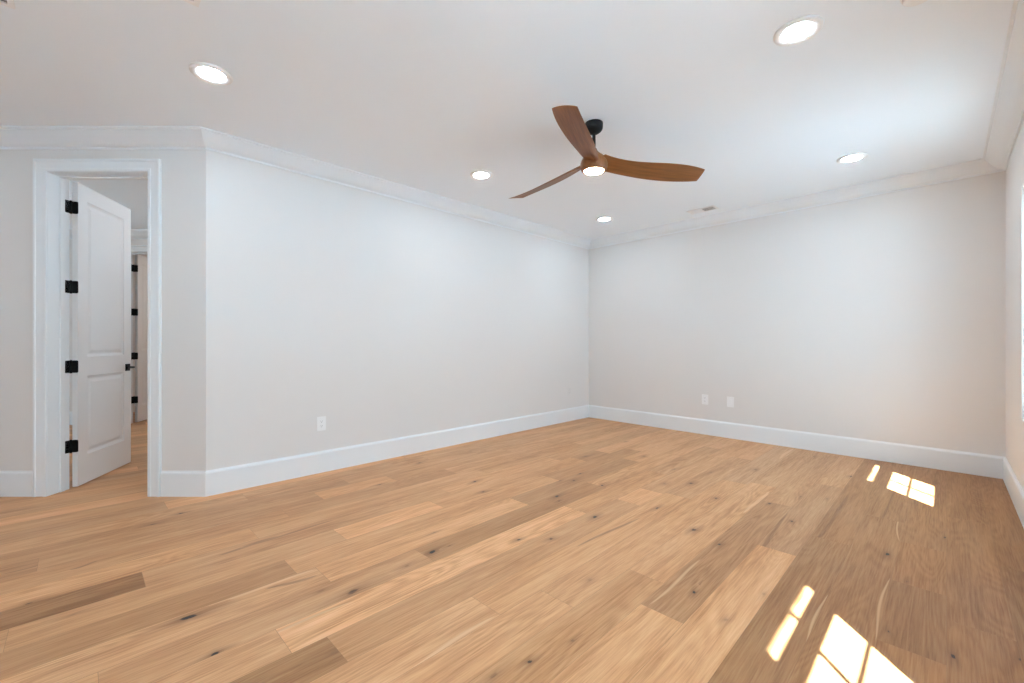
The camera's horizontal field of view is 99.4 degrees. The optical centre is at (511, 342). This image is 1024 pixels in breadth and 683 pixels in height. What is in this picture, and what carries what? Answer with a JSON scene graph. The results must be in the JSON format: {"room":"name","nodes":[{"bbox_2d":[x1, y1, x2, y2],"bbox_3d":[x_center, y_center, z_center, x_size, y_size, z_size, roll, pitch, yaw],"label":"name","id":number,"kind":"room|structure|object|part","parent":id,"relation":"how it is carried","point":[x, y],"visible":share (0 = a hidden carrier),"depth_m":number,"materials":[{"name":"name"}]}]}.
{"room":"empty bedroom","nodes":[
{"label":"empty bedroom","id":0,"kind":"room"},
{"bbox_2d":[0,149,205,471],"bbox_3d":[-4.122,-0.208,3.396,3.566,2.757,0.155,0,0,0],"label":"wall","id":1,"kind":"structure","parent":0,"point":[183,171],"depth_m":3.32,"materials":[{"name":"white paint"}]},
{"bbox_2d":[0,471,32,496],"bbox_3d":[-5.194,1.073,3.170,3.051,0.193,0.589,0,0,-16],"label":"baseboard","id":2,"kind":"structure","parent":1,"relation":"attached to","point":[12,483],"depth_m":3.30,"materials":[{"name":"white paint"}]},
{"bbox_2d":[33,159,160,496],"bbox_3d":[-3.162,-0.116,3.386,0.964,2.572,0.181,0,0,0],"label":"door frame","id":3,"kind":"structure","parent":1,"relation":"attached to","point":[41,167],"depth_m":3.30,"materials":[{"name":"white paint"}]},
{"bbox_2d":[65,182,134,486],"bbox_3d":[-3.629,-0.070,3.840,0.154,2.456,0.817,0,0,-14],"label":"door","id":4,"kind":"structure","parent":3,"relation":"attached to","point":[100,366],"depth_m":3.76,"materials":[{"name":"white paint"}]},
{"bbox_3d":[-3.657,0.233,4.137,0.058,0.066,0.148,0,0,-16],"label":"handle","id":5,"kind":"part","parent":4,"relation":"part of","materials":[{"name":"black metal"}]},
{"bbox_2d":[69,239,146,410],"bbox_3d":[-4.510,-0.208,6.265,3.780,2.757,0.130,0,0,0],"label":"wall","id":6,"kind":"structure","parent":0,"point":[133,241],"depth_m":6.20,"materials":[{"name":"white paint"}]},
{"bbox_2d":[69,229,146,238],"bbox_3d":[-4.510,-1.534,4.837,3.780,0.107,2.727,0,0,0],"label":"trim","id":7,"kind":"structure","parent":6,"relation":"attached to","point":[135,233],"depth_m":6.11,"materials":[{"name":"white paint"}]},
{"bbox_2d":[131,255,146,421],"bbox_3d":[-5.589,-0.070,6.691,0.061,2.456,0.805,0,0,-13],"label":"door","id":8,"kind":"structure","parent":6,"relation":"in","point":[140,267],"depth_m":6.43,"materials":[{"name":"white paint"}]},
{"bbox_2d":[131,245,146,251],"bbox_3d":[-5.160,-0.111,6.189,0.934,2.562,0.022,0,0,0],"label":"trim","id":9,"kind":"structure","parent":6,"relation":"attached to","point":[134,248],"depth_m":6.18,"materials":[{"name":"white paint"}]},
{"bbox_2d":[131,252,146,423],"bbox_3d":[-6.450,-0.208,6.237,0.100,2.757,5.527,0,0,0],"label":"door frame","id":10,"kind":"structure","parent":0,"point":[133,255],"depth_m":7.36,"materials":[{"name":"white paint"}]},
{"bbox_2d":[69,411,71,424],"bbox_3d":[-6.016,1.073,4.837,0.769,0.193,2.727,0,0,0],"label":"baseboard","id":11,"kind":"structure","parent":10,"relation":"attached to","point":[70,412],"depth_m":6.18,"materials":[{"name":"white paint"}]},
{"bbox_2d":[206,150,588,470],"bbox_3d":[-0.618,-0.208,5.149,0.155,2.757,5.023,0,0,45],"label":"wall","id":12,"kind":"structure","parent":0,"point":[380,317],"depth_m":4.20,"materials":[{"name":"white paint"}]},
{"bbox_2d":[317,416,325,430],"bbox_3d":[-1.724,0.730,3.928,0.080,0.127,0.007,0,0,-45],"label":"outlet","id":13,"kind":"object","parent":12,"relation":"attached to","point":[321,421],"visible":1,"depth_m":3.93,"materials":[{"name":"white plastic"}]},
{"bbox_2d":[0,0,1023,248],"bbox_3d":[-1.144,-1.534,3.134,6.774,0.107,8.615,0,0,45],"label":"trim","id":14,"kind":"structure","parent":12,"relation":"attached to","point":[1007,115],"depth_m":3.57,"materials":[{"name":"white paint"}]},
{"bbox_2d":[161,405,1023,527],"bbox_3d":[-0.375,1.073,2.365,4.599,0.193,8.615,0,0,45],"label":"baseboard","id":15,"kind":"structure","parent":12,"relation":"attached to","point":[233,478],"depth_m":4.28,"materials":[{"name":"white paint"}]},
{"bbox_2d":[0,0,1013,239],"bbox_3d":[-2.687,-1.647,4.667,11.600,0.120,9.200,0,0,45],"label":"ceiling","id":16,"kind":"structure","parent":0,"point":[423,95],"depth_m":2.66,"materials":[{"name":"white paint"}]},
{"bbox_2d":[0,0,14,8],"bbox_3d":[-2.411,-1.583,1.888,0.320,0.009,0.160,0,0,-45],"label":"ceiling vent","id":17,"kind":"object","parent":16,"relation":"in","point":[8,3],"visible":1,"depth_m":2.02,"materials":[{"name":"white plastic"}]},
{"bbox_2d":[183,0,200,6],"bbox_3d":[-1.533,-1.583,1.874,0.320,0.009,0.160,0,0,-45],"label":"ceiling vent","id":18,"kind":"object","parent":16,"relation":"in","point":[196,3],"visible":1,"depth_m":2.01,"materials":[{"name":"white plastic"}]},
{"bbox_2d":[189,62,232,84],"bbox_3d":[-1.771,-1.582,2.557,0.214,0.011,0.214,0,0,45],"label":"recessed light","id":19,"kind":"object","parent":16,"relation":"in","point":[207,72],"visible":1,"depth_m":2.55,"materials":[{"name":"white plastic"}]},
{"bbox_2d":[470,170,492,179],"bbox_3d":[-0.290,-1.582,4.094,0.214,0.011,0.214,0,0,45],"label":"recessed light","id":20,"kind":"object","parent":16,"relation":"in","point":[479,174],"visible":1,"depth_m":4.08,"materials":[{"name":"white"}]},
{"bbox_2d":[596,216,612,221],"bbox_3d":[1.181,-1.582,5.551,0.214,0.011,0.214,0,0,45],"label":"recessed light","id":21,"kind":"object","parent":16,"relation":"in","point":[600,219],"visible":1,"depth_m":5.55,"materials":[{"name":"white"}]},
{"bbox_2d":[509,105,704,198],"bbox_3d":[0.446,-1.408,3.210,1.411,0.358,1.538,0,0,45],"label":"ceiling fan","id":22,"kind":"object","parent":16,"relation":"hanging from","point":[569,119],"visible":1,"depth_m":3.11,"materials":[{"name":"brown wood"}]},
{"bbox_3d":[0.294,-1.280,3.460,0.180,0.103,0.832,0,0,-40],"label":"blade","id":23,"kind":"part","parent":22,"relation":"part of","materials":[{"name":"brown wood"}]},
{"bbox_3d":[0.416,-1.280,2.695,0.180,0.103,0.832,0,0,20],"label":"blade","id":24,"kind":"part","parent":22,"relation":"part of","materials":[{"name":"brown wood"}]},
{"bbox_3d":[1.018,-1.280,3.184,0.832,0.103,0.180,0,0,-10],"label":"blade","id":25,"kind":"part","parent":22,"relation":"part of","materials":[{"name":"brown wood"}]},
{"bbox_2d":[686,205,718,214],"bbox_3d":[2.270,-1.583,5.169,0.160,0.009,0.320,0,0,-44],"label":"ceiling vent","id":26,"kind":"object","parent":16,"relation":"in","point":[709,208],"visible":1,"depth_m":5.16,"materials":[{"name":"white plastic"}]},
{"bbox_2d":[773,15,823,46],"bbox_3d":[1.453,-1.582,2.207,0.214,0.011,0.214,0,0,45],"label":"recessed light","id":27,"kind":"object","parent":16,"relation":"in","point":[799,30],"visible":1,"depth_m":2.20,"materials":[{"name":"white"}]},
{"bbox_2d":[836,152,867,163],"bbox_3d":[2.913,-1.582,3.719,0.214,0.011,0.214,0,0,45],"label":"recessed light","id":28,"kind":"object","parent":16,"relation":"in","point":[854,157],"visible":1,"depth_m":3.71,"materials":[{"name":"white"}]},
{"bbox_2d":[900,0,926,6],"bbox_3d":[1.839,-1.570,1.959,0.132,0.034,0.132,0,0,45],"label":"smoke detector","id":29,"kind":"object","parent":16,"relation":"attached to","point":[908,3],"visible":1,"depth_m":1.99,"materials":[{"name":"white plastic"}]},
{"bbox_2d":[0,412,1023,682],"bbox_3d":[-2.729,1.170,4.625,11.600,0.003,9.320,0,0,45],"label":"floor","id":30,"kind":"structure","parent":0,"point":[584,550],"depth_m":2.21,"materials":[{"name":"brown wood"}]},
{"bbox_2d":[589,171,1005,456],"bbox_3d":[2.729,-0.208,5.409,0.155,2.757,4.518,0,0,-44],"label":"wall","id":31,"kind":"structure","parent":0,"point":[882,317],"depth_m":4.62,"materials":[{"name":"white paint"}]},
{"bbox_2d":[702,394,707,404],"bbox_3d":[2.471,0.724,5.560,0.007,0.127,0.080,0,0,-44],"label":"outlet","id":32,"kind":"object","parent":31,"relation":"attached to","point":[704,397],"visible":1,"depth_m":5.55,"materials":[{"name":"white plastic"}]},
{"bbox_2d":[727,397,733,406],"bbox_3d":[2.685,0.726,5.337,0.007,0.127,0.080,0,0,-44],"label":"wall plate","id":33,"kind":"object","parent":31,"relation":"attached to","point":[730,400],"visible":1,"depth_m":5.33,"materials":[{"name":"white plastic"}]},
{"bbox_2d":[1006,119,1023,490],"bbox_3d":[1.278,-0.208,0.656,0.155,2.757,8.845,0,0,45],"label":"wall","id":34,"kind":"structure","parent":0,"point":[1014,170],"depth_m":3.24,"materials":[{"name":"white paint"}]}
]}

